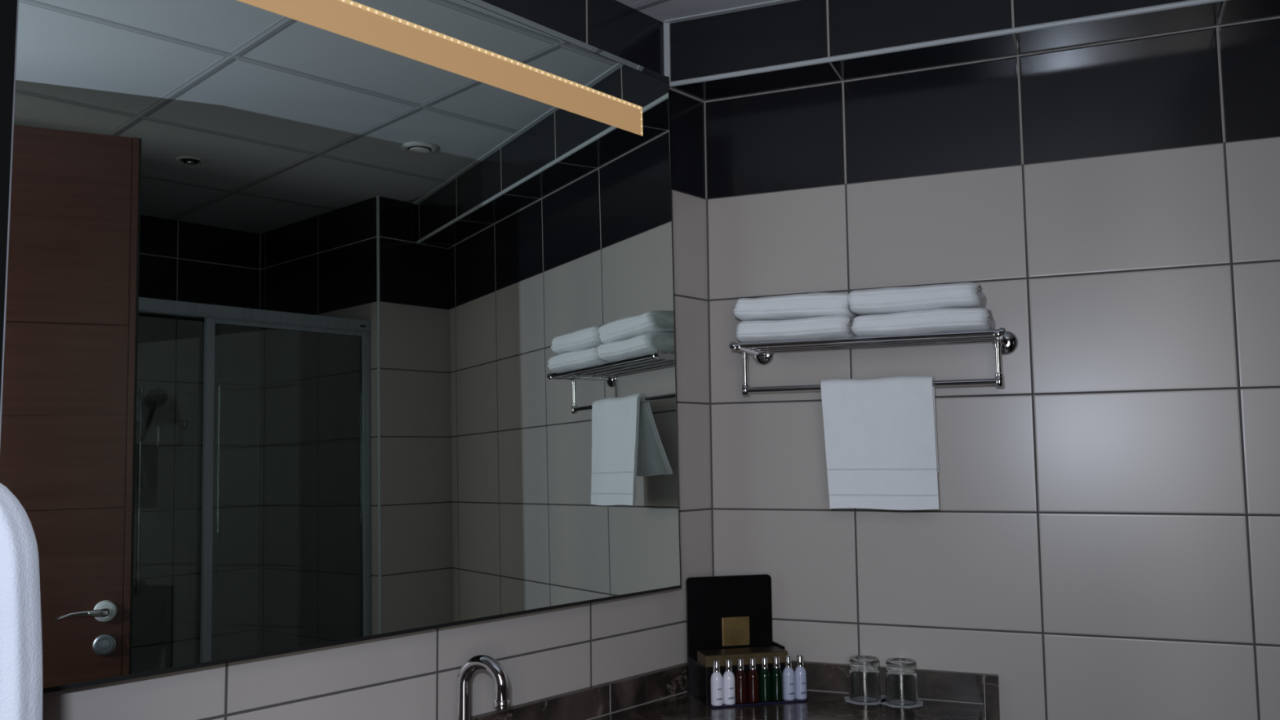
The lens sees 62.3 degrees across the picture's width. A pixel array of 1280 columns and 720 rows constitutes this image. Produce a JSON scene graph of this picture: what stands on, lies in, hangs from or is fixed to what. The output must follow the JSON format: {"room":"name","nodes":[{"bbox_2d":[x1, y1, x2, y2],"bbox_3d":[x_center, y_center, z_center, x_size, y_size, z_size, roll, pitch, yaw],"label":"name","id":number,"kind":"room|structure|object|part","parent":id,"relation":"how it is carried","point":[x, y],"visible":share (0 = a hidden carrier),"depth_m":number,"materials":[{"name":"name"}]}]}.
{"room":"hotel bathroom","nodes":[
{"label":"hotel bathroom","id":0,"kind":"room"},
{"bbox_2d":[42,0,712,719],"bbox_3d":[-0.516,0.351,1.798,0.100,2.396,1.980,-5,-7,41],"label":"wall","id":1,"kind":"structure","parent":0,"point":[544,654],"depth_m":2.10,"materials":[{"name":"tile"}]},
{"bbox_2d":[0,0,681,693],"bbox_3d":[-0.433,-0.116,1.803,0.080,1.141,1.485,-5,-7,41],"label":"wall mirror","id":2,"kind":"object","parent":1,"relation":"attached to","point":[328,322],"visible":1,"depth_m":1.67,"materials":[{"name":"clear glass"}]},
{"bbox_2d":[703,101,706,198],"bbox_3d":[0.161,-0.514,2.589,0.003,0.243,0.004,-3,-5,23],"label":"trim","id":3,"kind":"structure","parent":1,"relation":"attached to","point":[704,103],"depth_m":2.59,"materials":[{"name":"grey metal"}]},
{"bbox_2d":[590,689,984,719],"bbox_3d":[-0.049,0.783,1.655,0.736,0.200,1.902,-5,-7,41],"label":"countertop","id":4,"kind":"structure","parent":1,"relation":"attached to","point":[819,705],"depth_m":2.18,"materials":[{"name":"brown stone"}]},
{"bbox_2d":[456,654,510,719],"bbox_3d":[-0.283,0.601,1.792,0.120,0.192,0.101,-3,-5,23],"label":"faucet","id":5,"kind":"object","parent":4,"relation":"on","point":[488,664],"visible":1,"depth_m":1.81,"materials":[{"name":"silver metal"}]},
{"bbox_2d":[471,662,687,719],"bbox_3d":[-0.387,0.671,1.822,0.022,0.058,1.697,-5,-7,41],"label":"marble upstand","id":6,"kind":"object","parent":4,"relation":"on","point":[589,703],"visible":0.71,"depth_m":2.17,"materials":[{"name":"brown stone"}]},
{"bbox_2d":[685,573,806,708],"bbox_3d":[0.229,0.609,2.315,0.225,0.256,0.136,1,-5,-14],"label":"holder","id":7,"kind":"object","parent":4,"relation":"on","point":[728,616],"visible":0.88,"depth_m":2.36,"materials":[{"name":"black plastic"}]},
{"bbox_2d":[710,659,723,706],"bbox_3d":[0.162,0.681,2.235,0.026,0.092,0.026,-3,-5,23],"label":"toiletry bottle","id":8,"kind":"object","parent":7,"relation":"on","point":[716,682],"visible":1,"depth_m":2.22,"materials":[{"name":"white plastic"}]},
{"bbox_2d":[722,658,735,705],"bbox_3d":[0.188,0.681,2.242,0.026,0.092,0.026,-3,-5,23],"label":"toiletry bottle","id":9,"kind":"object","parent":7,"relation":"on","point":[728,678],"visible":1,"depth_m":2.23,"materials":[{"name":"white plastic"}]},
{"bbox_3d":[0.201,0.614,2.373,0.199,0.257,0.010,1,-5,-14],"label":"panel","id":10,"kind":"part","parent":7,"relation":"part of","materials":[{"name":"black plastic"}]},
{"bbox_2d":[734,657,747,704],"bbox_3d":[0.214,0.682,2.250,0.026,0.092,0.026,-3,-5,23],"label":"toiletry bottle","id":11,"kind":"object","parent":7,"relation":"on","point":[740,677],"visible":1,"depth_m":2.24,"materials":[{"name":"red plastic"}]},
{"bbox_3d":[0.223,0.634,2.306,0.185,0.001,0.061,1,-5,-14],"label":"tray lid","id":12,"kind":"part","parent":7,"relation":"part of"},
{"bbox_2d":[697,651,787,667],"bbox_3d":[0.223,0.646,2.305,0.186,0.024,0.062,1,-5,-14],"label":"box","id":13,"kind":"object","parent":7,"relation":"on","point":[704,659],"depth_m":2.28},
{"bbox_2d":[746,657,759,702],"bbox_3d":[0.241,0.682,2.257,0.026,0.092,0.026,-3,-5,23],"label":"toiletry bottle","id":14,"kind":"object","parent":7,"relation":"on","point":[753,677],"visible":1,"depth_m":2.25,"materials":[{"name":"red plastic"}]},
{"bbox_2d":[758,656,771,702],"bbox_3d":[0.267,0.682,2.263,0.026,0.092,0.026,-3,-5,23],"label":"toiletry bottle","id":15,"kind":"object","parent":7,"relation":"on","point":[765,681],"visible":1,"depth_m":2.25,"materials":[{"name":"green plastic"}]},
{"bbox_2d":[770,655,783,701],"bbox_3d":[0.293,0.683,2.270,0.026,0.092,0.026,-3,-5,23],"label":"toiletry bottle","id":16,"kind":"object","parent":7,"relation":"on","point":[776,675],"visible":1,"depth_m":2.26,"materials":[{"name":"green plastic"}]},
{"bbox_3d":[0.308,0.686,2.358,0.006,0.107,0.070,1,-5,-14],"label":"plate","id":17,"kind":"part","parent":7,"relation":"part of","materials":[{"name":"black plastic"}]},
{"bbox_2d":[782,655,795,700],"bbox_3d":[0.320,0.683,2.277,0.026,0.092,0.026,-3,-5,23],"label":"toiletry bottle","id":18,"kind":"object","parent":7,"relation":"on","point":[788,677],"visible":1,"depth_m":2.27,"materials":[{"name":"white plastic"}]},
{"bbox_2d":[794,654,807,699],"bbox_3d":[0.346,0.683,2.283,0.026,0.092,0.026,-3,-5,23],"label":"toiletry bottle","id":19,"kind":"object","parent":7,"relation":"on","point":[800,673],"visible":1,"depth_m":2.27,"materials":[{"name":"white plastic"}]},
{"bbox_2d":[844,695,885,704],"bbox_3d":[0.485,0.731,2.278,0.087,0.001,0.087,-1,-5,6],"label":"mat","id":20,"kind":"object","parent":4,"relation":"on","point":[846,698],"visible":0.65,"depth_m":2.25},
{"bbox_2d":[848,655,880,702],"bbox_3d":[0.484,0.687,2.282,0.068,0.086,0.068,-3,-5,23],"label":"glass tumbler","id":21,"kind":"object","parent":20,"relation":"on","point":[864,686],"visible":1,"depth_m":2.25,"materials":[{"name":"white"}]},
{"bbox_2d":[791,660,999,719],"bbox_3d":[0.464,0.942,2.329,0.636,0.530,0.022,-3,-5,23],"label":"marble upstand","id":22,"kind":"object","parent":4,"relation":"on","point":[933,685],"visible":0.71,"depth_m":2.27,"materials":[{"name":"stone"}]},
{"bbox_2d":[880,698,923,707],"bbox_3d":[0.556,0.727,2.248,0.090,0.001,0.090,-3,-5,23],"label":"mat","id":23,"kind":"object","parent":4,"relation":"on","point":[920,703],"visible":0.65,"depth_m":2.22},
{"bbox_2d":[884,657,918,705],"bbox_3d":[0.556,0.684,2.251,0.068,0.086,0.068,-3,-5,23],"label":"glass tumbler","id":24,"kind":"object","parent":23,"relation":"on","point":[901,684],"visible":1,"depth_m":2.23,"materials":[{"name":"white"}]},
{"bbox_2d":[616,0,774,22],"bbox_3d":[0.978,-0.943,1.397,3.150,0.080,3.180,-5,-7,41],"label":"ceiling","id":25,"kind":"structure","parent":0,"point":[662,11],"depth_m":2.41,"materials":[{"name":"paint"}]},
{"bbox_2d":[670,0,1279,101],"bbox_3d":[1.015,-0.759,2.169,2.016,0.153,0.143,-3,-5,23],"label":"wall","id":26,"kind":"structure","parent":0,"point":[801,30],"depth_m":2.32,"materials":[{"name":"tile"}]},
{"bbox_2d":[663,22,671,82],"bbox_3d":[0.064,-0.725,2.492,0.015,0.145,0.005,-3,-5,23],"label":"trim","id":27,"kind":"structure","parent":26,"relation":"attached to","point":[667,64],"depth_m":2.49,"materials":[{"name":"grey"}]},
{"bbox_2d":[664,0,799,23],"bbox_3d":[0.968,-0.839,2.109,1.970,0.003,0.016,-3,-5,23],"label":"trim","id":28,"kind":"structure","parent":26,"relation":"attached to","point":[775,2],"depth_m":2.43,"materials":[{"name":"grey metal"}]},
{"bbox_2d":[669,0,1228,87],"bbox_3d":[0.971,-0.691,2.108,1.976,0.012,0.012,-3,-5,23],"label":"trim","id":29,"kind":"structure","parent":26,"relation":"attached to","point":[1188,2],"depth_m":2.23,"materials":[{"name":"grey"}]},
{"bbox_2d":[669,16,1279,102],"bbox_3d":[0.984,-0.680,2.175,1.946,0.004,0.144,-3,-5,23],"label":"trim","id":30,"kind":"structure","parent":26,"relation":"attached to","point":[1277,17],"depth_m":2.34,"materials":[{"name":"grey metal"}]},
{"bbox_2d":[706,18,1279,719],"bbox_3d":[1.754,0.335,1.895,3.400,2.396,0.100,-3,-5,23],"label":"wall","id":31,"kind":"structure","parent":0,"point":[1102,542],"depth_m":2.25,"materials":[{"name":"tile"}]},
{"bbox_2d":[706,198,714,576],"bbox_3d":[0.174,0.603,2.493,0.004,2.000,0.001,-3,-5,23],"label":"trim","id":32,"kind":"structure","parent":31,"relation":"attached to","point":[707,212],"depth_m":2.54,"materials":[{"name":"grey metal"}]},
{"bbox_2d":[728,327,1018,395],"bbox_3d":[0.500,0.004,2.291,0.594,0.128,0.206,-3,-5,23],"label":"towel rack","id":33,"kind":"object","parent":31,"relation":"attached to","point":[1004,342],"visible":1,"depth_m":2.27,"materials":[{"name":"silver metal"}]},
{"bbox_3d":[0.247,-0.021,2.390,0.014,0.014,0.186,-3,-5,23],"label":"arm","id":34,"kind":"part","parent":33,"relation":"part of","materials":[{"name":"silver metal"}]},
{"bbox_2d":[735,315,856,342],"bbox_3d":[0.354,-0.060,2.335,0.259,0.052,0.202,-3,-5,23],"label":"folded towel","id":35,"kind":"object","parent":33,"relation":"on","point":[837,326],"visible":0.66,"depth_m":2.25,"materials":[{"name":"white fabric"}]},
{"bbox_2d":[732,292,857,320],"bbox_3d":[0.352,-0.110,2.343,0.264,0.059,0.196,-3,-5,23],"label":"folded towel","id":36,"kind":"object","parent":35,"relation":"on","point":[797,306],"visible":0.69,"depth_m":2.26,"materials":[{"name":"white fabric"}]},
{"bbox_3d":[0.485,0.055,2.264,0.540,0.012,0.012,-3,-5,23],"label":"rail","id":37,"kind":"part","parent":33,"relation":"part of","materials":[{"name":"silver metal"}]},
{"bbox_2d":[820,375,939,510],"bbox_3d":[0.517,0.177,2.267,0.244,0.280,0.112,-3,-5,23],"label":"hanging towel","id":38,"kind":"object","parent":33,"relation":"hanging from","point":[881,435],"visible":1,"depth_m":2.22,"materials":[{"name":"white fabric"}]},
{"bbox_2d":[849,307,995,336],"bbox_3d":[0.598,-0.073,2.231,0.279,0.050,0.203,-3,-5,23],"label":"folded towel","id":39,"kind":"object","parent":33,"relation":"on","point":[940,320],"visible":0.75,"depth_m":2.14,"materials":[{"name":"white fabric"}]},
{"bbox_2d":[846,282,986,315],"bbox_3d":[0.586,-0.122,2.239,0.271,0.056,0.200,-3,-5,23],"label":"folded towel","id":40,"kind":"object","parent":39,"relation":"on","point":[886,300],"visible":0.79,"depth_m":2.15,"materials":[{"name":"white fabric"}]},
{"bbox_3d":[0.744,-0.045,2.180,0.014,0.014,0.186,-3,-5,23],"label":"arm","id":41,"kind":"part","parent":33,"relation":"part of","materials":[{"name":"silver metal"}]},
{"bbox_3d":[-0.821,0.278,0.927,0.635,2.396,0.425,-3,-5,23],"label":"wall partition","id":42,"kind":"structure","parent":0,"visible":0},
{"bbox_2d":[0,0,17,402],"bbox_3d":[-0.518,0.266,0.829,0.003,2.396,0.014,-5,-7,41],"label":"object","id":43,"kind":"structure","parent":42,"relation":"attached to","point":[8,8],"depth_m":0.87,"materials":[{"name":"black"}]},
{"bbox_2d":[0,0,18,444],"bbox_3d":[-0.517,0.267,0.837,0.012,2.396,0.001,-5,-7,41],"label":"trim","id":44,"kind":"structure","parent":42,"relation":"attached to","point":[17,13],"depth_m":0.87,"materials":[{"name":"metal"}]},
{"bbox_2d":[0,483,43,719],"bbox_3d":[-0.515,0.576,0.746,0.067,1.000,0.161,-5,-7,43],"label":"bath towel","id":45,"kind":"object","parent":42,"relation":"hanging from","point":[21,682],"visible":1,"depth_m":0.81,"materials":[{"name":"white fabric"}]}
]}

